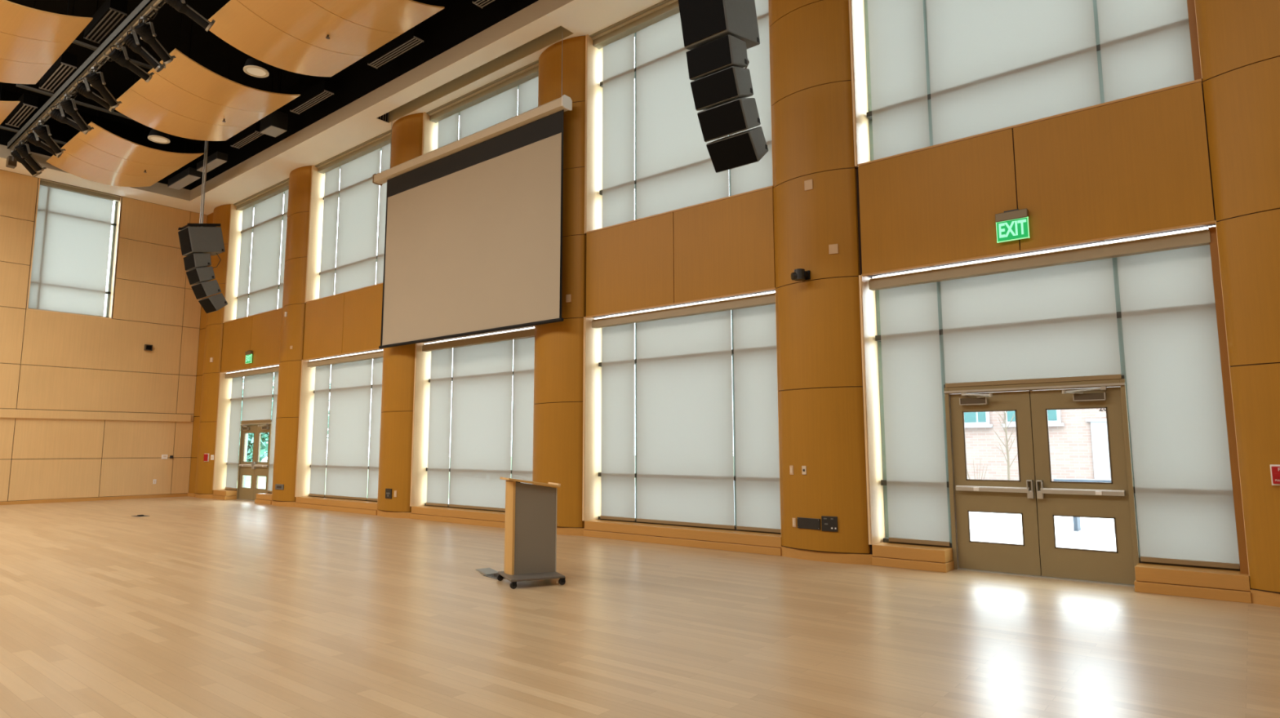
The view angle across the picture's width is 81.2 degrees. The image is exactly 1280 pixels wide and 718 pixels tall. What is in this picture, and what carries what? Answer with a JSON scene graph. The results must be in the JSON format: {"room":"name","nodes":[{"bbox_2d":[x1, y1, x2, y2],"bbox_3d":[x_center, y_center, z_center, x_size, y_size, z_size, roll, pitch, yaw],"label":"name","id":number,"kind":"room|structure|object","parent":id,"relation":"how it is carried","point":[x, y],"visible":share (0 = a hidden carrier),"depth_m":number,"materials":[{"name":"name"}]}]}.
{"room":"auditorium hall","nodes":[
{"label":"auditorium hall","id":0,"kind":"room"},
{"bbox_2d":[0,169,207,502],"bbox_3d":[-18.828,-1.120,16.521,0.400,9.032,17.470,-6,-9,39],"label":"wall","id":1,"kind":"structure","parent":0,"point":[49,361],"depth_m":20.76,"materials":[{"name":"brown wood"}]},
{"bbox_2d":[26,177,122,319],"bbox_3d":[-15.644,-2.979,20.664,0.384,3.582,1.920,-6,-9,39],"label":"window","id":2,"kind":"structure","parent":1,"relation":"in","point":[117,199],"depth_m":21.20,"materials":[{"name":"metal"}]},
{"bbox_2d":[27,185,113,317],"bbox_3d":[-15.684,-2.962,20.630,0.024,3.460,1.700,-6,-9,39],"label":"roller shade","id":3,"kind":"object","parent":2,"relation":"attached to","point":[72,240],"visible":1,"depth_m":20.60,"materials":[{"name":"fabric"}]},
{"bbox_2d":[0,493,187,505],"bbox_3d":[-18.810,3.284,15.690,0.045,0.090,17.000,-6,-9,39],"label":"baseboard","id":4,"kind":"structure","parent":1,"relation":"attached to","point":[97,499],"depth_m":20.34,"materials":[{"name":"brown wood"}]},
{"bbox_2d":[0,408,191,422],"bbox_3d":[-18.830,1.021,15.910,0.080,0.225,16.910,-6,-9,39],"label":"trim","id":5,"kind":"structure","parent":1,"relation":"attached to","point":[4,413],"depth_m":20.48,"materials":[{"name":"brown wood"}]},
{"bbox_2d":[0,0,425,144],"bbox_3d":[-6.012,-8.261,6.844,33.286,0.100,17.470,-6,-9,39],"label":"ceiling","id":6,"kind":"structure","parent":0,"point":[208,50],"depth_m":17.02,"materials":[{"name":"black"}]},
{"bbox_2d":[5,84,38,127],"bbox_3d":[-14.588,-6.314,17.667,1.670,1.200,0.260,-6,-9,39],"label":"ceiling vent","id":7,"kind":"object","parent":6,"relation":"in","point":[28,104],"visible":0.78,"depth_m":17.36,"materials":[{"name":"black metal"}]},
{"bbox_2d":[0,0,93,84],"bbox_3d":[-11.396,-6.484,12.966,3.606,1.995,2.320,-6,-9,39],"label":"ceiling panel","id":8,"kind":"object","parent":6,"relation":"hanging from","point":[32,40],"visible":1,"depth_m":13.00,"materials":[{"name":"brown wood"}]},
{"bbox_2d":[39,13,77,92],"bbox_3d":[-12.326,-6.531,15.864,1.670,1.200,0.260,-6,-9,39],"label":"ceiling vent","id":9,"kind":"object","parent":6,"relation":"in","point":[66,63],"visible":0.82,"depth_m":15.60,"materials":[{"name":"black metal"}]},
{"bbox_2d":[16,66,142,120],"bbox_3d":[-12.362,-6.344,16.683,0.090,1.410,2.350,-6,-9,39],"label":"channel","id":10,"kind":"object","parent":6,"relation":"hanging from","point":[21,86],"visible":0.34,"depth_m":16.58,"materials":[{"name":"grey metal"}]},
{"bbox_2d":[83,0,128,43],"bbox_3d":[-9.942,-6.763,13.936,1.520,1.200,0.260,-6,-9,39],"label":"ceiling vent","id":11,"kind":"object","parent":6,"relation":"in","point":[110,12],"visible":0.99,"depth_m":13.72,"materials":[{"name":"black metal"}]},
{"bbox_2d":[46,60,204,186],"bbox_3d":[-12.919,-5.796,18.783,3.626,1.995,2.320,-6,-9,39],"label":"ceiling panel","id":12,"kind":"object","parent":6,"relation":"hanging from","point":[101,156],"visible":0.94,"depth_m":18.45,"materials":[{"name":"brown wood"}]},
{"bbox_2d":[71,0,192,69],"bbox_3d":[-10.051,-6.569,14.815,0.090,1.410,2.350,-6,-9,39],"label":"channel","id":13,"kind":"object","parent":6,"relation":"hanging from","point":[76,42],"visible":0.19,"depth_m":14.70,"materials":[{"name":"grey metal"}]},
{"bbox_2d":[7,0,166,151],"bbox_3d":[-11.056,-5.737,14.987,12.100,0.187,0.296,-6,-9,39],"label":"pipe","id":14,"kind":"object","parent":13,"relation":"hanging from","point":[144,7],"visible":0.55,"depth_m":14.56,"materials":[{"name":"metal"}]},
{"bbox_2d":[14,139,46,173],"bbox_3d":[-14.855,-4.930,18.202,0.330,0.658,0.653,-2,-7,19],"label":"spotlight","id":15,"kind":"object","parent":14,"relation":"hanging from","point":[24,150],"visible":1,"depth_m":18.06,"materials":[{"name":"metal"}]},
{"bbox_2d":[33,120,65,155],"bbox_3d":[-13.566,-5.073,17.154,0.330,0.626,0.678,-1,-7,10],"label":"spotlight","id":16,"kind":"object","parent":14,"relation":"hanging from","point":[42,132],"visible":1,"depth_m":17.00,"materials":[{"name":"metal"}]},
{"bbox_2d":[49,102,90,134],"bbox_3d":[-12.376,-5.221,16.233,0.714,0.551,0.330,5,-8,-36],"label":"spotlight","id":17,"kind":"object","parent":14,"relation":"hanging from","point":[59,115],"visible":0.78,"depth_m":16.09,"materials":[{"name":"metal"}]},
{"bbox_2d":[59,93,93,133],"bbox_3d":[-11.978,-5.203,15.874,0.330,0.674,0.638,-3,-7,22],"label":"spotlight","id":18,"kind":"object","parent":14,"relation":"hanging from","point":[68,105],"visible":1,"depth_m":15.74,"materials":[{"name":"metal"}]},
{"bbox_2d":[75,76,115,111],"bbox_3d":[-10.970,-5.340,15.083,0.696,0.590,0.330,4,-8,-31],"label":"spotlight","id":19,"kind":"object","parent":14,"relation":"hanging from","point":[84,89],"visible":0.91,"depth_m":14.97,"materials":[{"name":"metal"}]},
{"bbox_2d":[85,66,121,108],"bbox_3d":[-10.609,-5.360,14.770,0.330,0.626,0.678,-2,-7,13],"label":"spotlight","id":20,"kind":"object","parent":14,"relation":"hanging from","point":[99,83],"visible":1,"depth_m":14.62,"materials":[{"name":"metal"}]},
{"bbox_2d":[108,41,154,82],"bbox_3d":[-9.450,-5.516,13.873,0.330,0.531,0.726,-5,-8,33],"label":"spotlight","id":21,"kind":"object","parent":14,"relation":"hanging from","point":[122,59],"visible":1,"depth_m":13.72,"materials":[{"name":"metal"}]},
{"bbox_2d":[123,28,165,71],"bbox_3d":[-8.856,-5.513,13.356,0.653,0.658,0.330,4,-8,-33],"label":"spotlight","id":22,"kind":"object","parent":14,"relation":"hanging from","point":[131,40],"visible":0.99,"depth_m":13.27,"materials":[{"name":"metal"}]},
{"bbox_2d":[133,16,175,63],"bbox_3d":[-8.493,-5.572,13.075,0.330,0.608,0.688,-2,-7,19],"label":"spotlight","id":23,"kind":"object","parent":14,"relation":"hanging from","point":[147,34],"visible":1,"depth_m":12.92,"materials":[{"name":"metal"}]},
{"bbox_2d":[164,0,215,31],"bbox_3d":[-7.311,-5.703,12.143,0.702,0.571,0.330,6,-9,-42],"label":"spotlight","id":24,"kind":"object","parent":14,"relation":"hanging from","point":[181,6],"visible":1,"depth_m":12.09,"materials":[{"name":"metal"}]},
{"bbox_2d":[167,137,201,190],"bbox_3d":[-12.488,-5.702,20.549,1.500,1.750,0.300,-6,-9,39],"label":"loudspeaker","id":25,"kind":"object","parent":6,"relation":"hanging from","point":[189,175],"visible":0.81,"depth_m":20.25,"materials":[{"name":"black plastic"}]},
{"bbox_2d":[177,140,227,313],"bbox_3d":[-10.416,-3.996,18.010,0.602,5.740,0.993,-6,-9,39],"label":"array","id":26,"kind":"object","parent":6,"relation":"hanging from","point":[202,241],"visible":0.91,"depth_m":17.64,"materials":[{"name":"paint"}]},
{"bbox_2d":[177,227,191,255],"bbox_3d":[-10.683,-2.760,17.531,0.560,0.541,0.131,-6,-9,39],"label":"grille","id":27,"kind":"object","parent":26,"relation":"attached to","point":[185,234],"depth_m":17.49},
{"bbox_2d":[198,297,216,313],"bbox_3d":[-10.315,-1.270,17.807,0.560,0.278,0.208,-6,-9,39],"label":"grille","id":28,"kind":"object","parent":26,"relation":"attached to","point":[209,304],"depth_m":17.73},
{"bbox_2d":[115,13,300,141],"bbox_3d":[-9.135,-6.164,15.724,3.606,1.995,2.320,-6,-9,39],"label":"ceiling panel","id":29,"kind":"object","parent":6,"relation":"hanging from","point":[185,99],"visible":0.96,"depth_m":15.37,"materials":[{"name":"brown wood"}]},
{"bbox_2d":[196,141,227,173],"bbox_3d":[-11.197,-5.865,19.613,1.300,1.650,0.260,-6,-9,39],"label":"loudspeaker","id":30,"kind":"object","parent":6,"relation":"hanging from","point":[217,158],"visible":0.67,"depth_m":19.30,"materials":[{"name":"black plastic"}]},
{"bbox_2d":[230,88,264,148],"bbox_3d":[-9.994,-6.159,19.063,1.420,1.200,0.220,-6,-9,39],"label":"ceiling vent","id":31,"kind":"object","parent":6,"relation":"in","point":[251,132],"visible":0.82,"depth_m":18.89,"materials":[{"name":"black metal"}]},
{"bbox_2d":[243,57,269,77],"bbox_3d":[-7.112,-6.338,13.956,0.430,2.050,0.430,-6,-9,39],"label":"recessed light","id":32,"kind":"object","parent":6,"relation":"in","point":[254,67],"visible":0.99,"depth_m":13.75,"materials":[{"name":"black metal"}]},
{"bbox_2d":[259,69,288,137],"bbox_3d":[-8.719,-6.153,17.848,0.600,1.500,0.380,-6,-9,39],"label":"loudspeaker","id":33,"kind":"object","parent":6,"relation":"hanging from","point":[274,124],"visible":0.88,"depth_m":17.66,"materials":[{"name":"black plastic"}]},
{"bbox_2d":[289,73,333,114],"bbox_3d":[-7.455,-6.406,17.010,1.570,1.200,0.220,-6,-9,39],"label":"ceiling vent","id":34,"kind":"object","parent":6,"relation":"in","point":[324,89],"visible":0.84,"depth_m":16.81,"materials":[{"name":"black metal"}]},
{"bbox_2d":[208,0,444,76],"bbox_3d":[-5.378,-6.529,12.686,3.636,1.995,2.320,-6,-9,39],"label":"ceiling panel","id":35,"kind":"object","parent":6,"relation":"hanging from","point":[289,35],"visible":0.99,"depth_m":12.64,"materials":[{"name":"brown wood"}]},
{"bbox_2d":[367,0,423,68],"bbox_3d":[-4.866,-6.661,14.891,1.620,1.200,0.220,-6,-9,39],"label":"ceiling vent","id":36,"kind":"object","parent":6,"relation":"in","point":[413,37],"visible":0.82,"depth_m":14.69,"materials":[{"name":"black metal"}]},
{"bbox_2d":[678,0,768,173],"bbox_3d":[0.956,-5.102,8.816,0.602,5.740,0.993,-6,-9,39],"label":"array","id":37,"kind":"object","parent":6,"relation":"hanging from","point":[717,34],"visible":1,"depth_m":8.43,"materials":[{"name":"paint"}]},
{"bbox_2d":[678,0,726,46],"bbox_3d":[0.688,-3.866,8.336,0.560,0.541,0.131,-6,-9,39],"label":"grille","id":38,"kind":"object","parent":37,"relation":"attached to","point":[701,20],"depth_m":8.34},
{"bbox_2d":[685,35,731,78],"bbox_3d":[0.766,-3.384,8.375,0.560,0.300,0.072,-6,-9,39],"label":"grille","id":39,"kind":"object","parent":37,"relation":"attached to","point":[714,55],"depth_m":8.36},
{"bbox_2d":[690,66,737,109],"bbox_3d":[0.830,-3.046,8.414,0.560,0.290,0.117,-6,-9,39],"label":"grille","id":40,"kind":"object","parent":37,"relation":"attached to","point":[720,86],"depth_m":8.40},
{"bbox_2d":[697,99,746,141],"bbox_3d":[0.926,-2.709,8.491,0.560,0.292,0.153,-6,-9,39],"label":"grille","id":41,"kind":"object","parent":37,"relation":"attached to","point":[727,118],"depth_m":8.47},
{"bbox_2d":[706,132,757,172],"bbox_3d":[1.056,-2.377,8.613,0.560,0.278,0.208,-6,-9,39],"label":"grille","id":42,"kind":"object","parent":37,"relation":"attached to","point":[740,149],"depth_m":8.58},
{"bbox_2d":[0,0,537,190],"bbox_3d":[-5.892,-7.588,5.900,32.017,1.458,16.288,-6,-9,39],"label":"ceiling","id":43,"kind":"structure","parent":0,"point":[460,20],"depth_m":17.06,"materials":[{"name":"black"}]},
{"bbox_2d":[0,0,662,215],"bbox_3d":[-5.893,-6.631,6.556,32.986,0.330,17.470,-6,-9,39],"label":"ceiling","id":44,"kind":"structure","parent":0,"point":[518,40],"depth_m":15.72,"materials":[{"name":"paint"}]},
{"bbox_2d":[372,40,572,348],"bbox_3d":[-3.502,-2.946,14.432,5.850,5.112,0.230,-6,-9,39],"label":"projection screen","id":45,"kind":"object","parent":44,"relation":"hanging from","point":[473,239],"visible":1,"depth_m":13.94,"materials":[{"name":"beige fabric"}]},
{"bbox_2d":[0,496,1279,717],"bbox_3d":[-5.992,2.176,5.614,33.286,0.120,17.470,-6,-9,39],"label":"floor","id":46,"kind":"structure","parent":0,"point":[193,607],"depth_m":5.74,"materials":[{"name":"brown wood"}]},
{"bbox_2d":[195,204,234,498],"bbox_3d":[-12.484,-0.415,22.183,1.252,8.932,0.650,-6,-9,39],"label":"column","id":47,"kind":"structure","parent":46,"relation":"on","point":[204,483],"depth_m":21.71,"materials":[{"name":"brown wood"}]},
{"bbox_2d":[271,165,322,506],"bbox_3d":[-8.752,-0.778,19.166,1.252,8.932,0.650,-6,-9,39],"label":"column","id":48,"kind":"structure","parent":46,"relation":"on","point":[295,268],"depth_m":18.79,"materials":[{"name":"brown wood"}]},
{"bbox_2d":[377,112,434,519],"bbox_3d":[-5.021,-1.141,16.148,1.252,8.932,0.650,-6,-9,39],"label":"column","id":49,"kind":"structure","parent":46,"relation":"on","point":[398,377],"depth_m":15.56,"materials":[{"name":"brown wood"}]},
{"bbox_2d":[496,477,565,589],"bbox_3d":[-1.172,1.835,8.033,0.611,1.105,0.635,3,-7,-24],"label":"lectern","id":50,"kind":"object","parent":46,"relation":"on","point":[531,510],"visible":1,"depth_m":8.01,"materials":[{"name":"grey wood"}]},
{"bbox_2d":[532,35,602,536],"bbox_3d":[-1.289,-1.504,13.131,1.252,8.932,0.650,-6,-9,39],"label":"column","id":51,"kind":"structure","parent":46,"relation":"on","point":[559,373],"depth_m":12.69,"materials":[{"name":"brown wood"}]},
{"bbox_2d":[768,0,882,565],"bbox_3d":[2.443,-1.867,10.114,1.252,8.932,0.650,-6,-9,39],"label":"column","id":52,"kind":"structure","parent":46,"relation":"on","point":[821,371],"depth_m":9.76,"materials":[{"name":"brown wood"}]},
{"bbox_2d":[1195,0,1279,607],"bbox_3d":[6.174,-2.230,7.097,1.252,8.932,0.650,-6,-9,39],"label":"column","id":53,"kind":"structure","parent":46,"relation":"on","point":[1239,40],"depth_m":6.99,"materials":[{"name":"brown wood"}]},
{"bbox_2d":[188,78,1215,493],"bbox_3d":[-3.785,-1.251,15.236,24.559,8.932,0.474,-6,-9,39],"label":"wall","id":54,"kind":"structure","parent":0,"point":[1139,165],"depth_m":8.98,"materials":[{"name":"brown wood"}]},
{"bbox_2d":[212,366,279,505],"bbox_3d":[-10.569,2.042,20.417,3.585,3.630,0.512,-6,-9,39],"label":"window","id":55,"kind":"structure","parent":54,"relation":"in","point":[220,492],"depth_m":21.39,"materials":[{"name":"metal"}]},
{"bbox_2d":[225,377,243,489],"bbox_3d":[-11.559,2.029,21.296,0.727,3.343,0.028,-6,-9,39],"label":"roller shade","id":56,"kind":"object","parent":55,"relation":"attached to","point":[237,383],"visible":0.95,"depth_m":21.29,"materials":[{"name":"fabric"}]},
{"bbox_2d":[236,421,271,501],"bbox_3d":[-10.531,2.791,20.384,1.840,2.135,0.240,-6,-9,39],"label":"door","id":57,"kind":"structure","parent":55,"relation":"attached to","point":[255,468],"depth_m":20.45,"materials":[{"name":"brown metal"}]},
{"bbox_2d":[240,373,273,422],"bbox_3d":[-10.549,1.000,20.588,1.797,1.470,0.028,-6,-9,39],"label":"roller shade","id":58,"kind":"object","parent":55,"relation":"attached to","point":[258,388],"visible":0.94,"depth_m":20.56,"materials":[{"name":"fabric"}]},
{"bbox_2d":[267,372,278,493],"bbox_3d":[-9.511,1.829,19.640,0.793,3.343,0.028,-6,-9,39],"label":"roller shade","id":59,"kind":"object","parent":55,"relation":"attached to","point":[276,374],"visible":0.38,"depth_m":19.80,"materials":[{"name":"fabric"}]},
{"bbox_2d":[223,177,288,322],"bbox_3d":[-10.572,-2.941,21.013,3.585,3.597,0.490,-6,-9,39],"label":"window","id":60,"kind":"structure","parent":54,"relation":"in","point":[236,220],"depth_m":21.99,"materials":[{"name":"metal"}]},
{"bbox_2d":[235,205,253,319],"bbox_3d":[-11.569,-2.808,21.866,0.727,3.457,0.028,-6,-9,39],"label":"roller shade","id":61,"kind":"object","parent":60,"relation":"attached to","point":[247,214],"visible":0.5,"depth_m":21.87,"materials":[{"name":"fabric"}]},
{"bbox_2d":[248,191,284,315],"bbox_3d":[-10.556,-2.906,21.048,1.808,3.457,0.028,-6,-9,39],"label":"roller shade","id":62,"kind":"object","parent":60,"relation":"attached to","point":[268,214],"visible":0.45,"depth_m":21.03,"materials":[{"name":"fabric"}]},
{"bbox_2d":[278,189,288,308],"bbox_3d":[-9.520,-3.007,20.210,0.793,3.457,0.028,-6,-9,39],"label":"roller shade","id":63,"kind":"object","parent":60,"relation":"attached to","point":[286,195],"visible":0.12,"depth_m":20.38,"materials":[{"name":"fabric"}]},
{"bbox_2d":[294,351,383,515],"bbox_3d":[-6.838,1.679,17.400,3.585,3.630,0.512,-6,-9,39],"label":"window","id":64,"kind":"structure","parent":54,"relation":"in","point":[303,500],"depth_m":18.28,"materials":[{"name":"metal"}]},
{"bbox_2d":[308,364,330,497],"bbox_3d":[-7.828,1.666,18.279,0.727,3.343,0.028,-6,-9,39],"label":"roller shade","id":65,"kind":"object","parent":64,"relation":"attached to","point":[322,374],"visible":0.97,"depth_m":18.27,"materials":[{"name":"fabric"}]},
{"bbox_2d":[324,359,372,500],"bbox_3d":[-6.815,1.567,17.461,1.808,3.343,0.028,-6,-9,39],"label":"roller shade","id":66,"kind":"object","parent":64,"relation":"attached to","point":[349,411],"visible":0.98,"depth_m":17.42,"materials":[{"name":"fabric"}]},
{"bbox_2d":[367,357,382,501],"bbox_3d":[-5.779,1.466,16.623,0.793,3.343,0.028,-6,-9,39],"label":"roller shade","id":67,"kind":"object","parent":64,"relation":"attached to","point":[378,362],"visible":0.51,"depth_m":16.73,"materials":[{"name":"fabric"}]},
{"bbox_2d":[306,129,391,302],"bbox_3d":[-6.840,-3.304,17.996,3.585,3.597,0.490,-6,-9,39],"label":"window","id":68,"kind":"structure","parent":54,"relation":"in","point":[319,170],"depth_m":18.95,"materials":[{"name":"metal"}]},
{"bbox_2d":[319,166,340,298],"bbox_3d":[-7.837,-3.171,18.849,0.727,3.457,0.028,-6,-9,39],"label":"roller shade","id":69,"kind":"object","parent":68,"relation":"attached to","point":[326,288],"visible":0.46,"depth_m":18.85,"materials":[{"name":"fabric"}]},
{"bbox_2d":[334,147,381,294],"bbox_3d":[-6.825,-3.269,18.031,1.808,3.457,0.028,-6,-9,39],"label":"roller shade","id":70,"kind":"object","parent":68,"relation":"attached to","point":[358,201],"visible":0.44,"depth_m":18.02,"materials":[{"name":"fabric"}]},
{"bbox_2d":[376,142,391,284],"bbox_3d":[-5.788,-3.370,17.193,0.793,3.457,0.028,-6,-9,39],"label":"roller shade","id":71,"kind":"object","parent":68,"relation":"attached to","point":[385,154],"visible":0.18,"depth_m":17.34,"materials":[{"name":"fabric"}]},
{"bbox_2d":[409,328,534,528],"bbox_3d":[-3.106,1.316,14.383,3.585,3.630,0.512,-6,-9,39],"label":"window","id":72,"kind":"structure","parent":54,"relation":"in","point":[491,518],"depth_m":15.19,"materials":[{"name":"metal"}]},
{"bbox_2d":[426,348,452,506],"bbox_3d":[-4.096,1.303,15.262,0.727,3.343,0.028,-6,-9,39],"label":"roller shade","id":73,"kind":"object","parent":72,"relation":"attached to","point":[441,371],"visible":0.96,"depth_m":15.24,"materials":[{"name":"fabric"}]},
{"bbox_2d":[448,332,513,511],"bbox_3d":[-3.084,1.204,14.444,1.808,3.343,0.028,-6,-9,39],"label":"roller shade","id":74,"kind":"object","parent":72,"relation":"attached to","point":[481,445],"visible":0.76,"depth_m":14.41,"materials":[{"name":"fabric"}]},
{"bbox_2d":[511,337,534,484],"bbox_3d":[-2.047,1.103,13.606,0.793,3.343,0.028,-6,-9,39],"label":"roller shade","id":75,"kind":"object","parent":72,"relation":"attached to","point":[524,348],"visible":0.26,"depth_m":13.70,"materials":[{"name":"fabric"}]},
{"bbox_2d":[422,59,538,154],"bbox_3d":[-3.109,-3.667,14.978,3.585,3.597,0.490,-6,-9,39],"label":"window","id":76,"kind":"structure","parent":54,"relation":"in","point":[523,74],"depth_m":15.32,"materials":[{"name":"metal"}]},
{"bbox_2d":[437,111,459,148],"bbox_3d":[-4.106,-3.534,15.832,0.727,3.457,0.028,-6,-9,39],"label":"roller shade","id":77,"kind":"object","parent":76,"relation":"attached to","point":[448,127],"visible":0.12,"depth_m":15.99,"materials":[{"name":"fabric"}]},
{"bbox_2d":[459,85,517,139],"bbox_3d":[-3.093,-3.632,15.014,1.808,3.457,0.028,-6,-9,39],"label":"roller shade","id":78,"kind":"object","parent":76,"relation":"attached to","point":[503,106],"visible":0.11,"depth_m":15.15,"materials":[{"name":"fabric"}]},
{"bbox_2d":[518,75,538,115],"bbox_3d":[-2.057,-3.733,14.176,0.793,3.457,0.028,-6,-9,39],"label":"roller shade","id":79,"kind":"object","parent":76,"relation":"attached to","point":[528,91],"visible":0.07,"depth_m":14.41,"materials":[{"name":"fabric"}]},
{"bbox_2d":[586,0,773,231],"bbox_3d":[0.623,-4.030,11.961,3.585,3.597,0.490,-6,-9,39],"label":"window","id":80,"kind":"structure","parent":54,"relation":"in","point":[664,9],"depth_m":12.94,"materials":[{"name":"metal"}]},
{"bbox_2d":[602,32,634,227],"bbox_3d":[-0.374,-3.897,12.815,0.727,3.457,0.028,-6,-9,39],"label":"roller shade","id":81,"kind":"object","parent":80,"relation":"attached to","point":[618,68],"visible":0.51,"depth_m":12.81,"materials":[{"name":"fabric"}]},
{"bbox_2d":[635,12,728,219],"bbox_3d":[0.638,-3.995,11.996,1.808,3.457,0.028,-6,-9,39],"label":"roller shade","id":82,"kind":"object","parent":80,"relation":"attached to","point":[675,169],"visible":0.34,"depth_m":12.14,"materials":[{"name":"fabric"}]},
{"bbox_2d":[729,0,773,195],"bbox_3d":[1.675,-4.096,11.158,0.793,3.457,0.028,-6,-9,39],"label":"roller shade","id":83,"kind":"object","parent":80,"relation":"attached to","point":[758,175],"visible":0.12,"depth_m":11.06,"materials":[{"name":"fabric"}]},
{"bbox_2d":[583,288,782,556],"bbox_3d":[0.626,0.953,11.365,3.585,3.630,0.512,-6,-9,39],"label":"window","id":84,"kind":"structure","parent":54,"relation":"in","point":[708,538],"depth_m":11.62,"materials":[{"name":"metal"}]},
{"bbox_2d":[600,323,635,521],"bbox_3d":[-0.364,0.940,12.245,0.727,3.343,0.028,-6,-9,39],"label":"roller shade","id":85,"kind":"object","parent":84,"relation":"attached to","point":[618,342],"visible":0.97,"depth_m":12.23,"materials":[{"name":"fabric"}]},
{"bbox_2d":[592,291,775,320],"bbox_3d":[0.565,-0.795,11.509,3.443,0.041,0.080,-6,-9,39],"label":"linear light","id":86,"kind":"object","parent":84,"relation":"attached to","point":[771,292],"visible":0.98,"depth_m":11.33,"materials":[{"name":"silver metal"}]},
{"bbox_2d":[636,300,734,529],"bbox_3d":[0.648,0.841,11.426,1.808,3.343,0.028,-6,-9,39],"label":"roller shade","id":87,"kind":"object","parent":84,"relation":"attached to","point":[685,458],"visible":0.96,"depth_m":11.38,"materials":[{"name":"fabric"}]},
{"bbox_2d":[733,304,781,533],"bbox_3d":[1.684,0.740,10.588,0.793,3.343,0.028,-6,-9,39],"label":"roller shade","id":88,"kind":"object","parent":84,"relation":"attached to","point":[754,328],"visible":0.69,"depth_m":10.60,"materials":[{"name":"fabric"}]},
{"bbox_2d":[995,208,1029,243],"bbox_3d":[4.180,-1.502,8.384,0.330,0.344,0.075,-6,-9,39],"label":"exit sign","id":89,"kind":"object","parent":54,"relation":"attached to","point":[1012,224],"visible":1,"depth_m":8.36,"materials":[{"name":"green plastic"}]},
{"bbox_2d":[851,0,1203,164],"bbox_3d":[4.354,-4.393,8.944,3.585,3.597,0.490,-6,-9,39],"label":"window","id":90,"kind":"structure","parent":54,"relation":"in","point":[862,82],"depth_m":9.88,"materials":[{"name":"metal"}]},
{"bbox_2d":[867,0,929,159],"bbox_3d":[3.358,-4.260,9.798,0.727,3.457,0.028,-6,-9,39],"label":"roller shade","id":91,"kind":"object","parent":90,"relation":"attached to","point":[896,37],"visible":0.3,"depth_m":9.73,"materials":[{"name":"fabric"}]},
{"bbox_2d":[925,0,1100,145],"bbox_3d":[4.370,-4.358,8.979,1.808,3.457,0.028,-6,-9,39],"label":"roller shade","id":92,"kind":"object","parent":90,"relation":"attached to","point":[994,64],"visible":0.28,"depth_m":8.89,"materials":[{"name":"fabric"}]},
{"bbox_2d":[1096,0,1194,102],"bbox_3d":[5.406,-4.459,8.141,0.793,3.457,0.028,-6,-9,39],"label":"roller shade","id":93,"kind":"object","parent":90,"relation":"attached to","point":[1145,45],"visible":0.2,"depth_m":8.02,"materials":[{"name":"fabric"}]},
{"bbox_2d":[861,221,1251,604],"bbox_3d":[4.357,0.590,8.348,3.585,3.630,0.512,-6,-9,39],"label":"window","id":94,"kind":"structure","parent":54,"relation":"in","point":[1225,584],"depth_m":8.21,"materials":[{"name":"metal"}]},
{"bbox_2d":[879,269,950,546],"bbox_3d":[3.367,0.577,9.227,0.727,3.343,0.028,-6,-9,39],"label":"roller shade","id":95,"kind":"object","parent":94,"relation":"attached to","point":[916,467],"visible":0.98,"depth_m":9.21,"materials":[{"name":"fabric"}]},
{"bbox_2d":[940,244,1121,387],"bbox_3d":[4.377,-0.452,8.519,1.797,1.470,0.028,-6,-9,39],"label":"roller shade","id":96,"kind":"object","parent":94,"relation":"attached to","point":[1058,323],"visible":0.94,"depth_m":8.45,"materials":[{"name":"fabric"}]},
{"bbox_2d":[870,227,1207,279],"bbox_3d":[4.297,-1.158,8.492,3.443,0.041,0.080,-6,-9,39],"label":"linear light","id":97,"kind":"object","parent":94,"relation":"attached to","point":[1200,229],"visible":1,"depth_m":8.26,"materials":[{"name":"silver metal"}]},
{"bbox_2d":[943,378,1139,587],"bbox_3d":[4.395,1.339,8.316,1.840,2.135,0.240,-6,-9,39],"label":"door","id":98,"kind":"structure","parent":94,"relation":"attached to","point":[1035,496],"depth_m":8.29,"materials":[{"name":"brown metal"}]},
{"bbox_2d":[1116,228,1239,569],"bbox_3d":[5.416,0.377,7.571,0.793,3.343,0.028,-6,-9,39],"label":"roller shade","id":99,"kind":"object","parent":94,"relation":"attached to","point":[1183,479],"visible":0.96,"depth_m":7.55,"materials":[{"name":"fabric"}]},
{"label":"outside","id":100,"kind":"structure","parent":0,"visible":0},
{"bbox_2d":[448,499,1116,551],"bbox_3d":[21.809,3.799,19.635,44.000,0.130,39.530,-6,-9,39],"label":"ground","id":101,"kind":"structure","parent":100,"point":[1095,534],"depth_m":12.89,"materials":[{"name":"white"}]},
{"bbox_2d":[964,408,1111,481],"bbox_3d":[13.092,1.786,17.869,21.200,3.450,0.620,-6,-9,39],"label":"brick building","id":102,"kind":"structure","parent":101,"relation":"on","point":[1078,442],"depth_m":19.41,"materials":[{"name":"beige brick"}]},
{"bbox_2d":[1053,478,1115,531],"bbox_3d":[7.818,2.510,12.774,1.200,0.880,0.400,-6,-9,39],"label":"bench","id":103,"kind":"object","parent":101,"relation":"on","point":[1077,523],"visible":0.29,"depth_m":12.83,"materials":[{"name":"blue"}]},
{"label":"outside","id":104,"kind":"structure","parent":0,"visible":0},
{"bbox_2d":[236,456,511,499],"bbox_3d":[-8.928,10.564,76.508,76.000,0.130,89.530,-6,-9,39],"label":"ground","id":105,"kind":"structure","parent":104,"point":[261,480],"depth_m":32.09,"materials":[{"name":"white"}]},
{"bbox_2d":[237,402,268,473],"bbox_3d":[-17.914,3.656,33.647,2.418,3.610,2.480,-6,-9,39],"label":"leafy tree","id":106,"kind":"object","parent":105,"relation":"on","point":[264,437],"visible":0.16,"depth_m":33.58,"materials":[{"name":"green plant"}]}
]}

